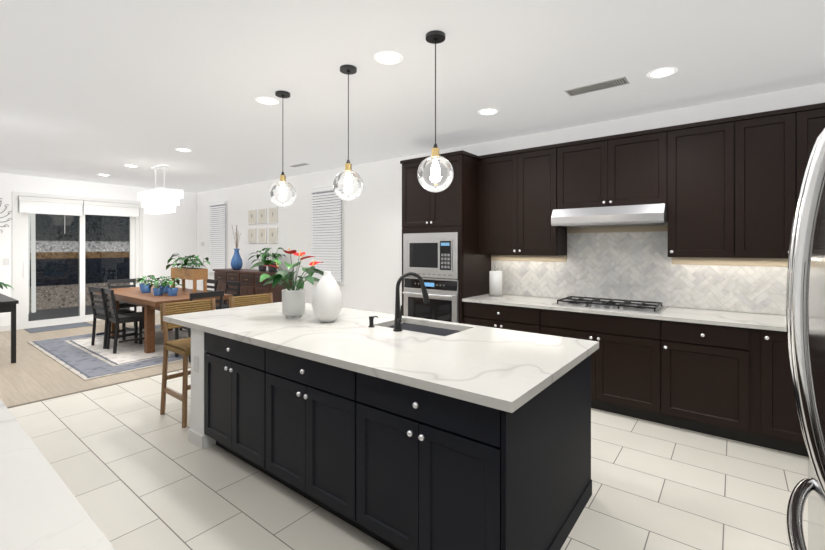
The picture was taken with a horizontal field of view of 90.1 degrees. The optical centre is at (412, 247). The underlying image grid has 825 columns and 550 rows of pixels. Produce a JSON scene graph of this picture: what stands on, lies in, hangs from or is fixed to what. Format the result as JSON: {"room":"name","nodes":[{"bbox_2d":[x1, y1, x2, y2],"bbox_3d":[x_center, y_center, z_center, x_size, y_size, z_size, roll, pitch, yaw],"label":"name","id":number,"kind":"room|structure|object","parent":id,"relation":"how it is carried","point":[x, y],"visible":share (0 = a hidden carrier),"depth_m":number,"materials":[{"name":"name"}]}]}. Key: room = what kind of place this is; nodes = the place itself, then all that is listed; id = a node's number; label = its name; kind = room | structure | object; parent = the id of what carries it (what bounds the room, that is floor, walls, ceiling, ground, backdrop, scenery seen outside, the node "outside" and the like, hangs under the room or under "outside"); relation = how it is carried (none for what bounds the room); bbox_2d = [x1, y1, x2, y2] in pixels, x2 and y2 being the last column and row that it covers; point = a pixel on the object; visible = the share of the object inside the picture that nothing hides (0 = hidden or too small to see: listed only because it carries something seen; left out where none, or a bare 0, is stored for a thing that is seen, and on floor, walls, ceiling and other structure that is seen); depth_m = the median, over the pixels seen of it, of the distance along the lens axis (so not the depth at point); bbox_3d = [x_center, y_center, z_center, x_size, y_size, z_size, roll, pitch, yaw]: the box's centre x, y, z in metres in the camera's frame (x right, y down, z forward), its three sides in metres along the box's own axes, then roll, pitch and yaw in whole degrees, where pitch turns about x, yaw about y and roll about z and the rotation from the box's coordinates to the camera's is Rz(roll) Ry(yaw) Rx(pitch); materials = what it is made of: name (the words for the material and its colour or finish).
{"room":"kitchen","nodes":[
{"label":"kitchen","id":0,"kind":"room"},
{"bbox_2d":[28,213,32,313],"bbox_3d":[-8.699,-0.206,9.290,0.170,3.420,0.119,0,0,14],"label":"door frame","id":1,"kind":"structure","parent":0,"point":[30,220],"depth_m":9.50,"materials":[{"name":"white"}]},
{"bbox_2d":[33,214,35,312],"bbox_3d":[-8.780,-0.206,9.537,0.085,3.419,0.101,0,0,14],"label":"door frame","id":2,"kind":"structure","parent":0,"point":[33,266],"depth_m":9.53,"materials":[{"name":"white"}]},
{"bbox_2d":[0,399,114,549],"bbox_3d":[-1.829,1.025,1.313,4.740,0.920,0.712,0,0,38],"label":"countertop","id":3,"kind":"structure","parent":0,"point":[41,508],"depth_m":0.90,"materials":[{"name":"white stone"}]},
{"bbox_2d":[0,314,190,406],"bbox_3d":[-4.871,1.535,6.451,5.020,0.100,5.310,0,0,38],"label":"floor","id":4,"kind":"structure","parent":0,"point":[32,373],"depth_m":4.89,"materials":[{"name":"beige wood"}]},
{"bbox_2d":[0,293,18,363],"bbox_3d":[-5.833,1.085,5.626,1.580,0.800,0.435,0,0,38],"label":"console table","id":5,"kind":"object","parent":4,"relation":"on","point":[7,304],"visible":1,"depth_m":5.29,"materials":[{"name":"black wood"}]},
{"bbox_2d":[0,282,12,288],"bbox_3d":[-5.696,0.541,5.586,0.368,0.285,0.406,0,0,38],"label":"potted plant","id":6,"kind":"object","parent":5,"relation":"on","point":[3,284],"visible":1,"depth_m":5.58,"materials":[{"name":"green plant"}]},
{"bbox_2d":[24,322,92,332],"bbox_3d":[-6.550,1.481,7.656,0.550,0.008,0.900,0,0,38],"label":"door mat","id":7,"kind":"object","parent":4,"relation":"on","point":[56,327],"visible":0.86,"depth_m":7.61,"materials":[{"name":"grey fabric"}]},
{"bbox_2d":[7,367,190,407],"bbox_3d":[-2.893,1.483,4.906,0.040,0.004,5.069,0,0,38],"label":"transition strip","id":8,"kind":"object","parent":4,"relation":"on","point":[90,389],"depth_m":4.27,"materials":[{"name":"brown"}]},
{"bbox_2d":[28,324,188,380],"bbox_3d":[-4.090,1.480,6.476,3.020,0.010,2.430,0,0,38],"label":"dining rug","id":9,"kind":"object","parent":4,"relation":"on","point":[82,357],"visible":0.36,"depth_m":5.68,"materials":[{"name":"grey fabric"}]},
{"bbox_2d":[88,287,137,348],"bbox_3d":[-4.552,1.031,6.269,0.440,0.886,0.486,0,0,32],"label":"dining chair","id":10,"kind":"object","parent":9,"relation":"on","point":[103,315],"visible":0.85,"depth_m":6.19,"materials":[{"name":"black wood"}]},
{"bbox_2d":[103,288,143,353],"bbox_3d":[-4.160,1.031,6.000,0.440,0.886,0.486,0,0,42],"label":"dining chair","id":11,"kind":"object","parent":9,"relation":"on","point":[116,318],"visible":0.85,"depth_m":5.90,"materials":[{"name":"black wood"}]},
{"bbox_2d":[107,279,143,328],"bbox_3d":[-5.204,1.031,7.492,0.486,0.886,0.440,0,0,38],"label":"dining chair","id":12,"kind":"object","parent":9,"relation":"on","point":[121,304],"visible":0.27,"depth_m":7.51,"materials":[{"name":"black wood"}]},
{"bbox_2d":[95,286,232,352],"bbox_3d":[-4.014,1.091,6.556,2.500,0.764,1.050,0,0,38],"label":"dining table","id":13,"kind":"object","parent":9,"relation":"on","point":[150,303],"visible":0.52,"depth_m":5.85,"materials":[{"name":"brown wood"}]},
{"bbox_2d":[135,275,184,295],"bbox_3d":[-3.987,0.579,6.372,1.411,0.259,0.547,0,0,38],"label":"pots","id":14,"kind":"object","parent":13,"relation":"on","point":[161,289],"visible":1,"depth_m":6.18,"materials":[{"name":"blue ceramic"}]},
{"bbox_2d":[166,254,209,292],"bbox_3d":[-3.697,0.406,6.739,1.128,0.606,0.507,0,0,38],"label":"planter","id":15,"kind":"object","parent":13,"relation":"on","point":[184,272],"visible":1,"depth_m":6.57,"materials":[{"name":"brown wood"}]},
{"bbox_2d":[179,279,217,329],"bbox_3d":[-3.835,1.031,7.403,0.440,0.886,0.486,0,0,38],"label":"dining chair","id":16,"kind":"object","parent":9,"relation":"on","point":[212,281],"visible":0.1,"depth_m":7.50,"materials":[{"name":"black wood"}]},
{"bbox_2d":[175,291,223,361],"bbox_3d":[-2.884,1.031,5.578,0.486,0.886,0.440,0,0,38],"label":"dining chair","id":17,"kind":"object","parent":9,"relation":"on","point":[192,296],"visible":0.19,"depth_m":5.48,"materials":[{"name":"black wood"}]},
{"bbox_2d":[216,281,240,309],"bbox_3d":[-3.220,1.031,6.923,0.440,0.886,0.486,0,0,38],"label":"dining chair","id":18,"kind":"object","parent":9,"relation":"on","point":[230,283],"visible":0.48,"depth_m":7.04,"materials":[{"name":"black wood"}]},
{"bbox_2d":[213,268,291,304],"bbox_3d":[-3.147,0.965,7.992,2.040,1.040,0.488,0,0,38],"label":"sideboard","id":19,"kind":"object","parent":4,"relation":"on","point":[249,280],"visible":0.35,"depth_m":7.64,"materials":[{"name":"brown wood"}]},
{"bbox_2d":[231,226,242,269],"bbox_3d":[-3.541,-0.010,8.299,0.230,0.907,0.230,0,0,38],"label":"vase","id":20,"kind":"object","parent":19,"relation":"on","point":[236,262],"visible":1,"depth_m":8.24,"materials":[{"name":"blue ceramic"}]},
{"bbox_2d":[249,248,285,271],"bbox_3d":[-2.667,0.222,7.595,0.899,0.443,0.565,0,0,38],"label":"potted plant","id":21,"kind":"object","parent":19,"relation":"on","point":[264,258],"visible":0.67,"depth_m":7.56,"materials":[{"name":"green plant"}]},
{"bbox_2d":[0,173,196,325],"bbox_3d":[-6.472,0.085,8.381,0.120,2.800,4.000,0,0,38],"label":"wall","id":22,"kind":"structure","parent":0,"point":[166,236],"depth_m":9.03,"materials":[{"name":"white paint"}]},
{"bbox_2d":[0,325,10,331],"bbox_3d":[-7.404,1.435,7.079,0.013,0.100,0.780,0,0,38],"label":"baseboard","id":23,"kind":"structure","parent":22,"relation":"attached to","point":[5,328],"depth_m":7.31,"materials":[{"name":"white"}]},
{"bbox_2d":[3,258,8,264],"bbox_3d":[-7.218,0.255,7.320,0.009,0.120,0.080,0,0,38],"label":"switch plate","id":24,"kind":"object","parent":22,"relation":"attached to","point":[5,261],"visible":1,"depth_m":7.32,"materials":[{"name":"white plastic"}]},
{"bbox_2d":[0,198,11,232],"bbox_3d":[-7.400,-0.565,7.076,0.008,0.785,0.776,0,0,38],"label":"sunburst","id":25,"kind":"object","parent":22,"relation":"attached to","point":[5,216],"visible":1,"depth_m":7.30,"materials":[{"name":"grey metal"}]},
{"bbox_2d":[12,191,142,329],"bbox_3d":[-6.547,0.240,8.205,0.199,2.490,2.070,0,0,38],"label":"door frame","id":26,"kind":"structure","parent":22,"relation":"attached to","point":[23,205],"depth_m":7.94,"materials":[{"name":"white"}]},
{"bbox_2d":[8,368,807,549],"bbox_3d":[-0.340,1.535,2.911,6.480,0.100,5.310,0,0,38],"label":"floor","id":27,"kind":"structure","parent":0,"point":[134,469],"depth_m":2.56,"materials":[{"name":"beige tile"}]},
{"bbox_2d":[160,298,215,427],"bbox_3d":[-1.926,0.992,3.744,0.521,0.988,0.525,0,0,38],"label":"counter stool","id":28,"kind":"object","parent":27,"relation":"on","point":[181,346],"visible":0.5,"depth_m":3.66,"materials":[{"name":"brown wood"}]},
{"bbox_2d":[229,293,272,307],"bbox_3d":[-1.532,0.992,4.249,0.521,0.988,0.525,0,0,38],"label":"counter stool","id":29,"kind":"object","parent":27,"relation":"on","point":[247,300],"visible":0.15,"depth_m":4.38,"materials":[{"name":"brown wood"}]},
{"bbox_2d":[167,320,592,549],"bbox_3d":[-0.445,1.045,2.910,2.936,0.880,1.215,0,0,38],"label":"kitchen island","id":30,"kind":"object","parent":27,"relation":"on","point":[397,431],"depth_m":2.01,"materials":[{"name":"black wood"}]},
{"bbox_2d":[163,302,598,415],"bbox_3d":[-0.467,0.588,2.935,3.070,0.045,1.230,0,0,38],"label":"island countertop","id":31,"kind":"structure","parent":30,"relation":"on","point":[506,368],"depth_m":2.33,"materials":[{"name":"white stone"}]},
{"bbox_2d":[250,248,340,317],"bbox_3d":[-0.971,0.283,3.366,0.602,0.562,0.665,0,0,38],"label":"plant","id":32,"kind":"object","parent":31,"relation":"on","point":[293,300],"visible":0.96,"depth_m":3.30,"materials":[{"name":"green plant"}]},
{"bbox_2d":[312,271,342,321],"bbox_3d":[-0.650,0.372,3.147,0.230,0.384,0.230,0,0,38],"label":"vase","id":33,"kind":"object","parent":31,"relation":"on","point":[327,301],"visible":1,"depth_m":3.07,"materials":[{"name":"white ceramic"}]},
{"bbox_2d":[391,272,429,331],"bbox_3d":[-0.007,0.366,2.836,0.156,0.398,0.253,0,0,38],"label":"faucet","id":34,"kind":"object","parent":31,"relation":"on","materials":[{"name":"black metal"}]},
{"bbox_2d":[400,150,490,323],"bbox_3d":[0.411,0.207,5.082,0.869,2.556,0.718,0,0,38],"label":"tall cabinet","id":35,"kind":"object","parent":27,"relation":"on","point":[441,230],"depth_m":4.76,"materials":[{"name":"black wood"}]},
{"bbox_2d":[464,303,547,334],"bbox_3d":[1.138,1.040,4.547,0.935,0.890,0.667,0,0,38],"label":"base cabinet","id":36,"kind":"object","parent":27,"relation":"on","point":[525,319],"depth_m":4.25,"materials":[{"name":"black wood"}]},
{"bbox_2d":[548,311,671,425],"bbox_3d":[1.857,1.040,3.985,1.149,0.890,0.667,0,0,38],"label":"base cabinet","id":37,"kind":"object","parent":27,"relation":"on","point":[631,367],"depth_m":3.57,"materials":[{"name":"black wood"}]},
{"bbox_2d":[464,295,786,330],"bbox_3d":[2.108,0.581,3.765,3.426,0.030,0.689,0,0,38],"label":"countertop","id":38,"kind":"structure","parent":37,"relation":"on","point":[673,314],"depth_m":3.53,"materials":[{"name":"white stone"}]},
{"bbox_2d":[488,266,502,297],"bbox_3d":[0.953,0.387,4.712,0.170,0.354,0.170,0,0,38],"label":"paper towel holder","id":39,"kind":"object","parent":38,"relation":"on","point":[495,283],"visible":1,"depth_m":4.65,"materials":[{"name":"white paper"}]},
{"bbox_2d":[552,296,666,313],"bbox_3d":[1.883,0.540,3.961,0.910,0.048,0.520,0,0,38],"label":"gas cooktop","id":40,"kind":"object","parent":38,"relation":"in","point":[598,303],"visible":1,"depth_m":3.85,"materials":[{"name":"silver metal"}]},
{"bbox_2d":[672,323,755,444],"bbox_3d":[2.470,1.040,3.506,0.664,0.890,0.667,0,0,38],"label":"base cabinet","id":41,"kind":"object","parent":27,"relation":"on","point":[714,368],"depth_m":3.19,"materials":[{"name":"black wood"}]},
{"bbox_2d":[756,331,807,456],"bbox_3d":[2.879,1.040,3.186,0.375,0.890,0.667,0,0,38],"label":"base cabinet","id":42,"kind":"object","parent":27,"relation":"on","point":[778,427],"depth_m":2.98,"materials":[{"name":"black wood"}]},
{"bbox_2d":[786,128,824,549],"bbox_3d":[1.226,0.590,0.635,0.961,1.790,0.910,0,0,38],"label":"refrigerator","id":43,"kind":"object","parent":27,"relation":"on","point":[805,305],"visible":1,"depth_m":0.90,"materials":[{"name":"grey metal"}]},
{"bbox_2d":[0,0,824,192],"bbox_3d":[-2.318,-1.365,4.457,11.500,0.100,5.310,0,0,38],"label":"ceiling","id":44,"kind":"structure","parent":0,"point":[90,90],"depth_m":3.11,"materials":[{"name":"grey paint"}]},
{"bbox_2d":[138,164,182,213],"bbox_3d":[-4.062,-0.932,6.625,0.880,0.763,0.340,0,0,38],"label":"chandelier","id":45,"kind":"object","parent":44,"relation":"hanging from","point":[163,203],"visible":1,"depth_m":6.47,"materials":[{"name":"white metal"}]},
{"bbox_2d":[175,148,191,151],"bbox_3d":[-3.083,-1.313,5.556,0.204,0.003,0.204,0,0,38],"label":"recessed light","id":46,"kind":"object","parent":44,"relation":"in","point":[183,150],"visible":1,"depth_m":5.57,"materials":[{"name":"white"}]},
{"bbox_2d":[255,97,278,104],"bbox_3d":[-1.301,-1.313,3.694,0.204,0.003,0.204,0,0,38],"label":"recessed light","id":47,"kind":"object","parent":44,"relation":"in","point":[267,100],"visible":1,"depth_m":3.68,"materials":[{"name":"white plastic"}]},
{"bbox_2d":[269,90,296,206],"bbox_3d":[-1.104,-0.828,3.509,0.226,0.972,0.226,0,0,38],"label":"pendant light","id":48,"kind":"object","parent":44,"relation":"hanging from","point":[282,182],"visible":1,"depth_m":3.51,"materials":[{"name":"black"}]},
{"bbox_2d":[290,163,309,166],"bbox_3d":[-1.805,-1.310,6.575,0.380,0.008,0.100,0,0,38],"label":"ceiling vent","id":49,"kind":"object","parent":44,"relation":"in","point":[302,164],"visible":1,"depth_m":6.56,"materials":[{"name":"grey metal"}]},
{"bbox_2d":[333,65,363,200],"bbox_3d":[-0.470,-0.828,3.020,0.226,0.972,0.226,0,0,38],"label":"pendant light","id":50,"kind":"object","parent":44,"relation":"hanging from","point":[348,70],"visible":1,"depth_m":3.02,"materials":[{"name":"black"}]},
{"bbox_2d":[374,51,402,64],"bbox_3d":[-0.166,-1.313,2.858,0.204,0.003,0.204,0,0,38],"label":"recessed light","id":51,"kind":"object","parent":44,"relation":"in","point":[388,57],"visible":1,"depth_m":2.85,"materials":[{"name":"white"}]},
{"bbox_2d":[417,30,453,191],"bbox_3d":[0.142,-0.828,2.554,0.226,0.972,0.226,0,0,38],"label":"pendant light","id":52,"kind":"object","parent":44,"relation":"hanging from","point":[435,37],"visible":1,"depth_m":2.56,"materials":[{"name":"black"}]},
{"bbox_2d":[478,108,498,114],"bbox_3d":[0.735,-1.313,3.994,0.204,0.003,0.204,0,0,38],"label":"recessed light","id":53,"kind":"object","parent":44,"relation":"in","point":[489,111],"visible":1,"depth_m":3.98,"materials":[{"name":"white"}]},
{"bbox_2d":[565,77,629,96],"bbox_3d":[1.503,-1.312,3.369,0.460,0.006,0.160,0,0,38],"label":"ceiling vent","id":54,"kind":"object","parent":44,"relation":"in","point":[616,82],"visible":1,"depth_m":3.35,"materials":[{"name":"grey metal"}]},
{"bbox_2d":[646,67,677,78],"bbox_3d":[1.877,-1.313,3.102,0.204,0.003,0.204,0,0,38],"label":"recessed light","id":55,"kind":"object","parent":44,"relation":"in","point":[661,72],"visible":1,"depth_m":3.09,"materials":[{"name":"white plastic"}]},
{"bbox_2d":[197,83,824,314],"bbox_3d":[-0.720,0.085,6.502,11.500,2.800,0.120,0,0,38],"label":"wall","id":56,"kind":"structure","parent":0,"point":[372,242],"depth_m":6.37,"materials":[{"name":"white paint"}]},
{"bbox_2d":[208,200,227,274],"bbox_3d":[-4.386,-0.210,9.249,0.830,1.650,0.062,0,0,38],"label":"window blinds","id":57,"kind":"object","parent":56,"relation":"attached to","point":[218,234],"visible":0.88,"depth_m":9.21,"materials":[{"name":"white plastic"}]},
{"bbox_2d":[248,207,277,242],"bbox_3d":[-2.981,-0.433,8.172,1.020,0.685,0.028,0,0,38],"label":"gallery","id":58,"kind":"object","parent":56,"relation":"attached to","point":[262,219],"visible":1,"depth_m":8.13,"materials":[{"name":"white paper"}]},
{"bbox_2d":[310,184,344,284],"bbox_3d":[-1.466,-0.210,6.968,0.860,1.650,0.062,0,0,38],"label":"window blinds","id":59,"kind":"object","parent":56,"relation":"attached to","point":[327,226],"visible":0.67,"depth_m":6.93,"materials":[{"name":"white plastic"}]},
{"bbox_2d":[480,143,566,255],"bbox_3d":[1.258,-0.492,4.662,0.983,1.156,0.337,0,0,38],"label":"upper cabinet","id":60,"kind":"object","parent":56,"relation":"attached to","point":[520,190],"depth_m":4.49,"materials":[{"name":"black wood"}]},
{"bbox_2d":[551,203,667,226],"bbox_3d":[1.926,-0.299,4.025,0.970,0.168,0.519,0,0,38],"label":"range hood","id":61,"kind":"object","parent":56,"relation":"attached to","point":[650,214],"visible":0.98,"depth_m":3.81,"materials":[{"name":"silver metal"}]},
{"bbox_2d":[564,127,667,208],"bbox_3d":[1.982,-0.728,4.097,0.981,0.686,0.337,0,0,38],"label":"upper cabinet","id":62,"kind":"object","parent":56,"relation":"attached to","point":[631,168],"depth_m":3.91,"materials":[{"name":"black wood"}]},
{"bbox_2d":[491,225,787,314],"bbox_3d":[2.322,0.175,4.039,3.423,0.776,0.012,0,0,38],"label":"backsplash","id":63,"kind":"structure","parent":56,"relation":"attached to","point":[636,263],"depth_m":4.08,"materials":[{"name":"white tile"}]},
{"bbox_2d":[668,114,747,257],"bbox_3d":[2.553,-0.492,3.650,0.596,1.156,0.337,0,0,38],"label":"upper cabinet","id":64,"kind":"object","parent":56,"relation":"attached to","point":[728,187],"depth_m":3.48,"materials":[{"name":"black wood"}]},
{"bbox_2d":[748,105,811,257],"bbox_3d":[2.884,-0.492,3.392,0.496,1.156,0.337,0,0,38],"label":"upper cabinet","id":65,"kind":"object","parent":56,"relation":"attached to","point":[779,141],"depth_m":3.22,"materials":[{"name":"black wood"}]},
{"bbox_2d":[812,103,824,146],"bbox_3d":[3.276,-0.492,3.086,0.750,1.156,0.337,0,0,38],"label":"upper cabinet","id":66,"kind":"object","parent":56,"relation":"attached to","point":[818,110],"depth_m":3.08,"materials":[{"name":"black wood"}]},
{"label":"outside","id":67,"kind":"structure","parent":0,"visible":0},
{"bbox_2d":[28,304,129,320],"bbox_3d":[-7.421,1.555,9.605,2.878,0.100,12.000,0,0,38],"label":"patio","id":68,"kind":"structure","parent":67,"point":[71,311],"depth_m":9.54,"materials":[{"name":"grey concrete"}]},
{"bbox_2d":[29,214,129,310],"bbox_3d":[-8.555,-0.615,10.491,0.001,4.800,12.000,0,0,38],"label":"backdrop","id":69,"kind":"structure","parent":67,"point":[65,247],"depth_m":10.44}
]}

